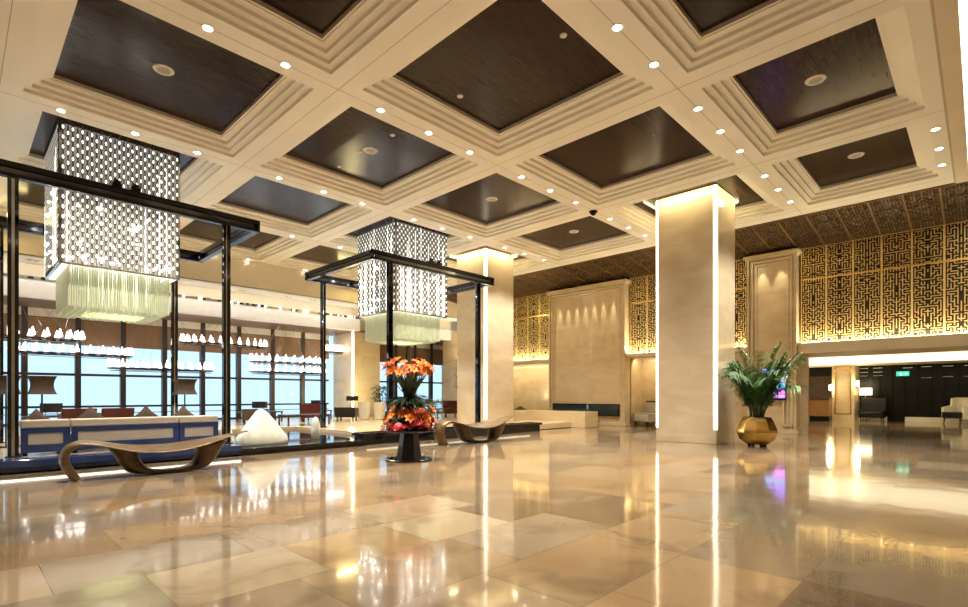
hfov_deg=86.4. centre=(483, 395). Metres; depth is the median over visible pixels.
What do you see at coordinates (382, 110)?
recessed light
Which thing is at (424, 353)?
blind
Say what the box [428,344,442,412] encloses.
window
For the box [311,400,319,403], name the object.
table lamp
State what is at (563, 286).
soffit
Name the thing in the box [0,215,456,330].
wall
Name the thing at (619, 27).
recessed light
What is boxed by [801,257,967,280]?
trim
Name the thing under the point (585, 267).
soffit
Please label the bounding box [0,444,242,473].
trim
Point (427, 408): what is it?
table
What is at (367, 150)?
grille
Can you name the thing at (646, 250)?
soffit
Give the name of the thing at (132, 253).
crystal chandelier
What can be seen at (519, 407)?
ornament
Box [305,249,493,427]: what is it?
metal frame
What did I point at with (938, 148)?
recessed light
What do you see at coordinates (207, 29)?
recessed light
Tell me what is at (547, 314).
trim
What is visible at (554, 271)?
soffit
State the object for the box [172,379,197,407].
floor lamp
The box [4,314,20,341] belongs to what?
blind
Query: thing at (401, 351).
blind
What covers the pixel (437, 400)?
leafy plant
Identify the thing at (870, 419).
baseboard
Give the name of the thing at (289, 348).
blind
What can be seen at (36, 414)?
throw pillow
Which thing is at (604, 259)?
soffit
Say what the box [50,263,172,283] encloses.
tray
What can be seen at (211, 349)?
blind
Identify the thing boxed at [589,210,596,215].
security camera
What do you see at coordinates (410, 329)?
fringe
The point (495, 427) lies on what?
bench
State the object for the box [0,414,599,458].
floor
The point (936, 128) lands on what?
recessed light
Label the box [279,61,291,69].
recessed light
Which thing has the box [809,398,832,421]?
reception desk
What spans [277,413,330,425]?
table
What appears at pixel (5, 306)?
window
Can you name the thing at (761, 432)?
pot
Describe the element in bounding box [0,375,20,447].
floor lamp
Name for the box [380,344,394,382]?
window
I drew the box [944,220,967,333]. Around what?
screen
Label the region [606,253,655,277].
soffit
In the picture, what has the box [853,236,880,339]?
screen
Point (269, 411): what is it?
table
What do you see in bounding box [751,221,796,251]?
soffit
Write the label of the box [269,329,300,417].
window
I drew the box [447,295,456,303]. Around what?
soffit
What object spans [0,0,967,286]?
ceiling
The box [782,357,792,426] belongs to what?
trim
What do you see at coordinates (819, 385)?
wall picture
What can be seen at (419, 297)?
crystal chandelier
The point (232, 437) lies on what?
stone sculpture
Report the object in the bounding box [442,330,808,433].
wall
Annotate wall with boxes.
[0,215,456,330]
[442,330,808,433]
[513,410,597,427]
[743,248,802,433]
[809,363,967,421]
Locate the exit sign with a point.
(901, 373)
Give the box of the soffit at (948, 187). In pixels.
[940,181,967,225]
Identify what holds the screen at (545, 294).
on the trim at (535, 360)
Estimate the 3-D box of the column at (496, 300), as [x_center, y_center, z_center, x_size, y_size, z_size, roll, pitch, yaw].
[0.045,-1.820,17.468,1.346,5.840,1.376,0,0,44]
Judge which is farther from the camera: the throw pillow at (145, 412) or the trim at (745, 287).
the trim at (745, 287)
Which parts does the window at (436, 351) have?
rail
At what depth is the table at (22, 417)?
13.61 m
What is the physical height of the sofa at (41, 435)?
0.540 m
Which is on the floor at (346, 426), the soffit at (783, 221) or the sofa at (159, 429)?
the sofa at (159, 429)
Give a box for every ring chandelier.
[4,299,85,343]
[19,313,133,358]
[106,316,213,372]
[179,322,267,349]
[248,326,326,375]
[326,332,344,354]
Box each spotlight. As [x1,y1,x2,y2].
[110,178,121,187]
[129,183,140,191]
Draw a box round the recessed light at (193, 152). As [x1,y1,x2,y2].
[192,151,201,154]
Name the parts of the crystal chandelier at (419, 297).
crystal panel, crystal panel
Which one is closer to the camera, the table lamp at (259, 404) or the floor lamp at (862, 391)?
the table lamp at (259, 404)
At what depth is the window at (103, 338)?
16.85 m
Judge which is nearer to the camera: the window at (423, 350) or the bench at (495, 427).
the bench at (495, 427)
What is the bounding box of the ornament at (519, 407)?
[514,406,526,409]
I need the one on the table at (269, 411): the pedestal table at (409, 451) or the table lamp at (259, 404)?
the table lamp at (259, 404)
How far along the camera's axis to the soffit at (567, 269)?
18.46 m
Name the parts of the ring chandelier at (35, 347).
lamp shade, lamp shade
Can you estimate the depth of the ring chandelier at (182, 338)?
19.00 m
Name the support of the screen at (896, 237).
on the ledge at (958, 340)
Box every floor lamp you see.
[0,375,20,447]
[27,376,56,413]
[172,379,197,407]
[346,396,357,417]
[859,388,871,420]
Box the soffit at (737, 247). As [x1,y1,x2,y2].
[735,241,749,261]
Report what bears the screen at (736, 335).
on the niche ledge at (649, 354)
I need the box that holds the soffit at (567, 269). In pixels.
[559,264,603,284]
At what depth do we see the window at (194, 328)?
18.45 m
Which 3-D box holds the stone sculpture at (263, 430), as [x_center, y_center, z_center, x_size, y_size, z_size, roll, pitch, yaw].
[-4.428,0.632,10.316,0.564,0.715,1.035,0,0,44]
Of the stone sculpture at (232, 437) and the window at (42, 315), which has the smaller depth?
the stone sculpture at (232, 437)
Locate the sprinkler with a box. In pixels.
[560,33,566,37]
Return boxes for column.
[333,320,379,416]
[457,248,512,422]
[656,184,734,444]
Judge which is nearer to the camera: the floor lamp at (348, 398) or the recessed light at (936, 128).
the recessed light at (936, 128)
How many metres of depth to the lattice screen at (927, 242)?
13.75 m
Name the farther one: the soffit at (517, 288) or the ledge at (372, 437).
the soffit at (517, 288)
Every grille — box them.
[156,67,170,73]
[366,149,374,152]
[808,77,822,83]
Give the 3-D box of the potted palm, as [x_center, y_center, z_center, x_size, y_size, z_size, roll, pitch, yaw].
[5.859,-0.279,11.056,2.037,1.664,1.797,0,0,10]
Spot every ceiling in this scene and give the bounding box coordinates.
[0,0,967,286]
[4,295,444,344]
[450,183,967,302]
[809,348,967,367]
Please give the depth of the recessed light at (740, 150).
9.49 m
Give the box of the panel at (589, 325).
[546,278,630,426]
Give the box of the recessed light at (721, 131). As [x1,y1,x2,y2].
[715,129,725,133]
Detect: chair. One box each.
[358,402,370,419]
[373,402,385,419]
[941,397,967,423]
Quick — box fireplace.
[553,403,619,415]
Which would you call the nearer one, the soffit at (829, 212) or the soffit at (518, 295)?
the soffit at (829, 212)
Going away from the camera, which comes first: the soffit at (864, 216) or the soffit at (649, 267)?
the soffit at (864, 216)
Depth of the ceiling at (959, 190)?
12.93 m
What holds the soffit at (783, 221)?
attached to the ceiling at (959, 190)
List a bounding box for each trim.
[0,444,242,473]
[4,275,359,330]
[239,439,366,455]
[434,328,453,340]
[513,314,548,319]
[513,359,548,363]
[630,287,746,303]
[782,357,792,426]
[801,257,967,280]
[958,0,967,150]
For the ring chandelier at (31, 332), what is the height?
1.162 m
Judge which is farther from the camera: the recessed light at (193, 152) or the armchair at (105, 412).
the armchair at (105, 412)
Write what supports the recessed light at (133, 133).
in the ceiling at (583, 115)
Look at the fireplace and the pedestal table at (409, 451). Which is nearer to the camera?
the pedestal table at (409, 451)
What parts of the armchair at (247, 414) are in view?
backrest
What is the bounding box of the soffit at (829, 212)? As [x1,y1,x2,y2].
[806,208,851,245]
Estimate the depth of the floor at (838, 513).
4.36 m
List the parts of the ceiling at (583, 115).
panel, panel, panel, panel, panel, panel, panel, panel, panel, panel, panel, panel, panel, panel, panel, panel, panel, panel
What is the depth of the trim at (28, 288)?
18.01 m
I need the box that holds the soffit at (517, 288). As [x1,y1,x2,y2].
[513,283,537,296]
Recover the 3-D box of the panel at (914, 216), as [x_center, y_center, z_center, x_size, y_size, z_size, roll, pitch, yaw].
[10.329,-4.328,12.072,0.620,0.330,2.266,0,0,44]
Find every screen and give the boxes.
[513,222,967,360]
[513,298,515,360]
[516,296,527,360]
[528,294,538,359]
[539,293,548,358]
[630,276,646,353]
[647,274,655,352]
[735,259,746,346]
[761,368,785,399]
[801,245,825,342]
[826,240,852,341]
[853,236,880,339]
[881,230,911,337]
[912,225,943,335]
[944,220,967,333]
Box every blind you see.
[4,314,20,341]
[28,316,74,344]
[81,320,119,346]
[126,324,161,349]
[167,327,200,351]
[205,331,236,353]
[241,334,270,355]
[275,336,300,356]
[305,339,328,358]
[380,345,393,361]
[397,347,413,362]
[417,348,429,363]
[433,350,442,364]
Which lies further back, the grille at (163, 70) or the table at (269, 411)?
the table at (269, 411)
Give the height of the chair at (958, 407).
1.036 m
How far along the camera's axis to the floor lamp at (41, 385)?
9.19 m
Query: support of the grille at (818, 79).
attached to the ceiling speaker at (819, 78)
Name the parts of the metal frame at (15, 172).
post, post, post, post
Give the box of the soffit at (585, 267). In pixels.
[574,261,618,281]
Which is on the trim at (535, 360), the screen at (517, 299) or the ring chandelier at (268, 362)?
the screen at (517, 299)
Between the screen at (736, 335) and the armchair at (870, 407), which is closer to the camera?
the screen at (736, 335)
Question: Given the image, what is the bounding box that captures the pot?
[737,417,777,446]
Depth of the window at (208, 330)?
19.38 m
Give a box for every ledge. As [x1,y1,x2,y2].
[4,252,456,322]
[352,422,541,444]
[627,346,746,357]
[798,333,967,354]
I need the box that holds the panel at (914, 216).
[902,186,944,230]
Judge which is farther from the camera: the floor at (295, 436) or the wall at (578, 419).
the wall at (578, 419)
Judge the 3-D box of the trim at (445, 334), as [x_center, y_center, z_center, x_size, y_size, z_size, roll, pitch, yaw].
[-2.119,-2.950,24.877,0.250,0.500,6.200,0,0,44]
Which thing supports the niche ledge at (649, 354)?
attached to the wall at (530, 380)
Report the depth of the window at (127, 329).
17.73 m
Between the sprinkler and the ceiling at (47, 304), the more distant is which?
the ceiling at (47, 304)
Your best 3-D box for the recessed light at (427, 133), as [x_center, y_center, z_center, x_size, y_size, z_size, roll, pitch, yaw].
[-0.950,-4.494,8.825,0.160,0.008,0.160,0,0,44]
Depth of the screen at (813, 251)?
14.51 m
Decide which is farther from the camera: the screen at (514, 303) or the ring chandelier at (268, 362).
the screen at (514, 303)
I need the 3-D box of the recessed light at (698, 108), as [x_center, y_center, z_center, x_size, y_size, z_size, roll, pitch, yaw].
[3.355,-4.494,8.081,0.160,0.008,0.160,0,0,44]
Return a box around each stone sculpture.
[220,424,234,443]
[236,409,287,446]
[311,417,319,438]
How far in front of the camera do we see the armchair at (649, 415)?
18.49 m
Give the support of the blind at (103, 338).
attached to the window at (103, 338)
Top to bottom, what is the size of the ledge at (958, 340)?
0.305 m
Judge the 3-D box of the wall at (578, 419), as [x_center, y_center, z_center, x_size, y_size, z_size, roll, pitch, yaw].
[1.591,0.825,19.615,5.800,0.550,0.800,0,0,44]
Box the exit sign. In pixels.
[896,371,908,375]
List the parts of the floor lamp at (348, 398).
lamp shade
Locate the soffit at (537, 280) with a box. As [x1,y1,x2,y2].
[518,273,561,290]
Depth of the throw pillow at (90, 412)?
8.62 m
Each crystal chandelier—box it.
[44,119,179,323]
[358,219,446,345]
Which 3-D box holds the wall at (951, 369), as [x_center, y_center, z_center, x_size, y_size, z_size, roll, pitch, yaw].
[18.502,-0.120,21.269,13.000,2.440,0.300,0,0,44]
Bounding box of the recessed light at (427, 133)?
[424,131,432,135]
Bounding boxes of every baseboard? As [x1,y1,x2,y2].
[859,416,886,420]
[905,417,967,422]
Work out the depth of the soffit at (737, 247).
15.40 m
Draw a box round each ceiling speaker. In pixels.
[152,64,174,75]
[363,147,377,153]
[486,197,497,201]
[805,74,826,85]
[848,152,864,158]
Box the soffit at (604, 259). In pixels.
[589,257,637,279]
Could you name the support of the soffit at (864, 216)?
attached to the ceiling at (959, 190)
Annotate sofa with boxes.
[19,419,69,456]
[69,416,178,452]
[177,415,217,441]
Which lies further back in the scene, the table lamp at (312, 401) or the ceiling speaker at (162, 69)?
the table lamp at (312, 401)
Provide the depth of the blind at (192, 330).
18.82 m
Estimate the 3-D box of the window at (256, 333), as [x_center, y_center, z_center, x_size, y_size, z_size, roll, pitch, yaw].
[-9.215,-0.895,20.616,0.200,3.610,1.335,0,0,44]
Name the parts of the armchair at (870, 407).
seat, armrest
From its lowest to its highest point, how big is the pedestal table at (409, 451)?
0.520 m
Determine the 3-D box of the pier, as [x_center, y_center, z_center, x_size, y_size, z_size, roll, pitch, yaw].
[15.909,-0.110,22.645,0.800,2.420,1.330,0,0,44]
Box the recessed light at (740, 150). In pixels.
[735,149,744,153]
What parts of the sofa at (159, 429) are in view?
rail, inset panel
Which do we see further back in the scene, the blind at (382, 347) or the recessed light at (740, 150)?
the blind at (382, 347)
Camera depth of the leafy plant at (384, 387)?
20.35 m
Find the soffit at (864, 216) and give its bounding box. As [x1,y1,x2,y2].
[836,201,880,240]
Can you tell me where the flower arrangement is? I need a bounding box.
[380,356,437,430]
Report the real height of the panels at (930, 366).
2.200 m
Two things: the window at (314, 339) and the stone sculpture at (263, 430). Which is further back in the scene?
the window at (314, 339)
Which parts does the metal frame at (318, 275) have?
post, post, post, post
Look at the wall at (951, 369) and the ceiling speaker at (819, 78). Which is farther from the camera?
the wall at (951, 369)
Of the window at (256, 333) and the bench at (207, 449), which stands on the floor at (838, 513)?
the bench at (207, 449)
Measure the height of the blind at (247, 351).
0.810 m
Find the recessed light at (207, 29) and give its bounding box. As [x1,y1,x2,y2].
[200,24,214,33]
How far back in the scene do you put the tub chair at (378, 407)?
19.31 m
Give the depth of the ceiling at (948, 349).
16.74 m
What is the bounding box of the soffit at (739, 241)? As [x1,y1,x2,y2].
[735,226,772,255]
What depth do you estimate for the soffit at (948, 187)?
11.63 m
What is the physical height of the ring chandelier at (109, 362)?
1.931 m
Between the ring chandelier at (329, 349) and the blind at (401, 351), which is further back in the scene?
the blind at (401, 351)
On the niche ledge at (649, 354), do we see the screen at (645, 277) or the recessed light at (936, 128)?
the screen at (645, 277)
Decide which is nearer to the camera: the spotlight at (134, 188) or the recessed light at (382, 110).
the recessed light at (382, 110)
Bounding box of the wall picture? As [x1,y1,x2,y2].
[809,376,831,397]
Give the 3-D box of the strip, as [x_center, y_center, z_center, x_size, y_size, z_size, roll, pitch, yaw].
[-10.684,-3.237,15.835,0.060,0.085,15.892,0,0,44]
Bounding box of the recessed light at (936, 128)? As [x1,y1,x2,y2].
[929,127,941,131]
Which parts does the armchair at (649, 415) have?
armrest, seat, backrest, armrest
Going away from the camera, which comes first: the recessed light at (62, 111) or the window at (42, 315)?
the recessed light at (62, 111)
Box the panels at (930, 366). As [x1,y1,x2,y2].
[859,363,967,416]
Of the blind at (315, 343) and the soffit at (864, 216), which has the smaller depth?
the soffit at (864, 216)
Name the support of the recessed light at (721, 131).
in the ceiling at (583, 115)
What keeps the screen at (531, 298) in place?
on the trim at (535, 360)
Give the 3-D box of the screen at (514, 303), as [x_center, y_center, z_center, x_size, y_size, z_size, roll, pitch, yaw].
[1.178,-2.835,22.358,0.620,2.722,0.032,0,0,44]
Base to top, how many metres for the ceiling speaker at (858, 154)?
0.012 m
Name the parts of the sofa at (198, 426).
rail, inset panel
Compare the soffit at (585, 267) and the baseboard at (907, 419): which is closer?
the soffit at (585, 267)
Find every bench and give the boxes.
[58,430,247,481]
[433,415,513,445]
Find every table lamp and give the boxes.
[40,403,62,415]
[252,401,267,408]
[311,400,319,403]
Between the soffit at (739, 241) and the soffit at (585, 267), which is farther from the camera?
the soffit at (585, 267)
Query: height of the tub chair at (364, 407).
0.660 m
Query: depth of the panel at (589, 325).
19.28 m
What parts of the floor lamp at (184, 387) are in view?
lamp shade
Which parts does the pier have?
moulding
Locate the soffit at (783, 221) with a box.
[778,215,824,249]
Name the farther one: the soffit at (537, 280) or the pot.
the soffit at (537, 280)
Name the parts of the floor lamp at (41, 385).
lamp shade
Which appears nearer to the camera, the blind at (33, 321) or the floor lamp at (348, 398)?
the blind at (33, 321)
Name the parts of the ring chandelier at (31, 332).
lamp shade, lamp shade, lamp shade, lamp shade, lamp shade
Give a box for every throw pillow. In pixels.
[23,409,48,419]
[76,406,104,418]
[134,406,157,416]
[173,405,194,415]
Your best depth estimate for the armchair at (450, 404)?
21.54 m
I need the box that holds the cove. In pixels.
[809,351,967,364]
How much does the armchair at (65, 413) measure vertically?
0.620 m
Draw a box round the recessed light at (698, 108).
[692,106,702,111]
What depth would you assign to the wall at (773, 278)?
14.96 m
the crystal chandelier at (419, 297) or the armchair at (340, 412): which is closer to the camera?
the crystal chandelier at (419, 297)
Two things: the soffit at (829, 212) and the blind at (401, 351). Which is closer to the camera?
the soffit at (829, 212)
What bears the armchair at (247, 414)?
on the floor at (346, 426)
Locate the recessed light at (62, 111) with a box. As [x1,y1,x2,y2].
[55,108,67,113]
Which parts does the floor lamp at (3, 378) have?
lamp shade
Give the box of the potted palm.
[715,341,811,417]
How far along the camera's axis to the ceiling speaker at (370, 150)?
9.99 m
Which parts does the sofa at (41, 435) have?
rail, inset panel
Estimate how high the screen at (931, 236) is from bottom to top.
2.711 m
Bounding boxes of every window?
[4,305,20,425]
[21,306,74,419]
[74,317,120,408]
[119,319,161,412]
[161,319,200,415]
[199,323,236,418]
[235,326,270,418]
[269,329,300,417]
[300,332,328,415]
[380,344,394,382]
[393,345,413,402]
[413,344,429,402]
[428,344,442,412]
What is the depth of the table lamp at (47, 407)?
13.70 m
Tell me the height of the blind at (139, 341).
0.810 m
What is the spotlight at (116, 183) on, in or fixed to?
on the metal frame at (15, 172)
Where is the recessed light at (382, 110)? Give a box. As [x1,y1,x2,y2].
[375,107,385,112]
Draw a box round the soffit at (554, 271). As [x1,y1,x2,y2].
[544,267,589,286]
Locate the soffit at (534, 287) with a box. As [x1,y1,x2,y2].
[513,276,549,294]
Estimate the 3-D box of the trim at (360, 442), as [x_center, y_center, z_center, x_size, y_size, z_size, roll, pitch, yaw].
[-3.563,1.035,10.380,0.240,0.130,2.640,0,0,44]
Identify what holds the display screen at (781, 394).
attached to the wall at (773, 278)
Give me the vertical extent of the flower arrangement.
1.301 m
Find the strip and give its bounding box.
[4,273,360,318]
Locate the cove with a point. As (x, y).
(960, 355)
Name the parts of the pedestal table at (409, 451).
plate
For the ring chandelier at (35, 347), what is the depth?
16.01 m
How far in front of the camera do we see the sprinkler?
6.78 m
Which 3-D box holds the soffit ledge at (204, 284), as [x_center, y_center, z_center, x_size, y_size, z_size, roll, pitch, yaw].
[-7.654,-3.630,18.196,1.190,0.040,23.500,0,0,44]
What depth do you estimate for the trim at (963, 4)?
6.68 m
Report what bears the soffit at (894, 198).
attached to the ceiling at (959, 190)
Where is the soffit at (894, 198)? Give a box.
[868,194,911,235]
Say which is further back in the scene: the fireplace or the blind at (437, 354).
the blind at (437, 354)
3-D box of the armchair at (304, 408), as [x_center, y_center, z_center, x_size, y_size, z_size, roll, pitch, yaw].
[-5.898,0.600,17.846,0.888,0.620,0.797,0,0,-15]
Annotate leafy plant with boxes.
[370,385,398,415]
[416,399,446,422]
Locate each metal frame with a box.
[0,158,259,458]
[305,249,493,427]
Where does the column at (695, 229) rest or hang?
on the floor at (838, 513)
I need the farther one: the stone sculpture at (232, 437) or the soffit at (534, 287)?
the soffit at (534, 287)
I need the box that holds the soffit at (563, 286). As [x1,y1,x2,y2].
[531,270,575,288]
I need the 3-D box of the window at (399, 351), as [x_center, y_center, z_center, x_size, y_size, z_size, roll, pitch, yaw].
[-4.051,-0.895,25.950,0.200,3.610,1.205,0,0,44]
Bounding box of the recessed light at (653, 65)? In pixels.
[648,61,659,68]
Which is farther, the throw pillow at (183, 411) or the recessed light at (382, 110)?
the throw pillow at (183, 411)
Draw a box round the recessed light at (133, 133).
[130,131,140,135]
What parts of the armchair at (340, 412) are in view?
backrest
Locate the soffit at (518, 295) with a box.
[513,290,525,298]
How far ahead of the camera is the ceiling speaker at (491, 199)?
12.48 m
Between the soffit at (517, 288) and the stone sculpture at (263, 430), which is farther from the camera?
the soffit at (517, 288)
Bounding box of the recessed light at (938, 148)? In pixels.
[933,147,944,150]
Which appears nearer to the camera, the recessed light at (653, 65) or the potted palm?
the recessed light at (653, 65)
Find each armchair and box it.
[58,408,96,418]
[99,408,134,417]
[242,409,268,424]
[299,404,326,421]
[334,407,357,421]
[443,401,456,416]
[633,401,655,426]
[859,398,886,421]
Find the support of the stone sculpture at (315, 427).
on the floor at (295, 436)
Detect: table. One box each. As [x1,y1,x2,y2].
[20,416,57,419]
[235,411,282,422]
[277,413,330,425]
[381,428,436,462]
[427,408,455,418]
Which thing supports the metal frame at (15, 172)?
on the floor at (346, 426)
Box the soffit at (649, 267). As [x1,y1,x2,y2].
[623,249,655,274]
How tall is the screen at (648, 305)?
2.711 m
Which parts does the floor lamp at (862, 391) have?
lamp shade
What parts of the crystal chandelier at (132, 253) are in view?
crystal panel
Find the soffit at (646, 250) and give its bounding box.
[642,246,655,259]
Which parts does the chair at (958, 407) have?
seat, backrest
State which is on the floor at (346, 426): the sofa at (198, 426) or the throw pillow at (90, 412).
the sofa at (198, 426)
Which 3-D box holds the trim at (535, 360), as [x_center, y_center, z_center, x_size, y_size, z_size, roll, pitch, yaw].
[0.794,-1.423,22.732,5.520,0.125,0.330,0,0,44]
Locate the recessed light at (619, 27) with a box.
[611,23,623,32]
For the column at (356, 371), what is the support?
on the floor at (346, 426)
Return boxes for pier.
[832,365,859,420]
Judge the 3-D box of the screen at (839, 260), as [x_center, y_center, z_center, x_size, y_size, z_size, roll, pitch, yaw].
[9.723,-2.829,14.087,0.610,2.711,0.032,0,0,44]
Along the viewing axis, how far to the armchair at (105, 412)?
11.98 m
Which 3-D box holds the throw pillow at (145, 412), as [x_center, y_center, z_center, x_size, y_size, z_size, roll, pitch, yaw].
[-6.041,0.390,9.216,0.102,0.434,0.438,0,0,35]
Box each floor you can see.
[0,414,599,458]
[0,420,967,606]
[218,429,354,447]

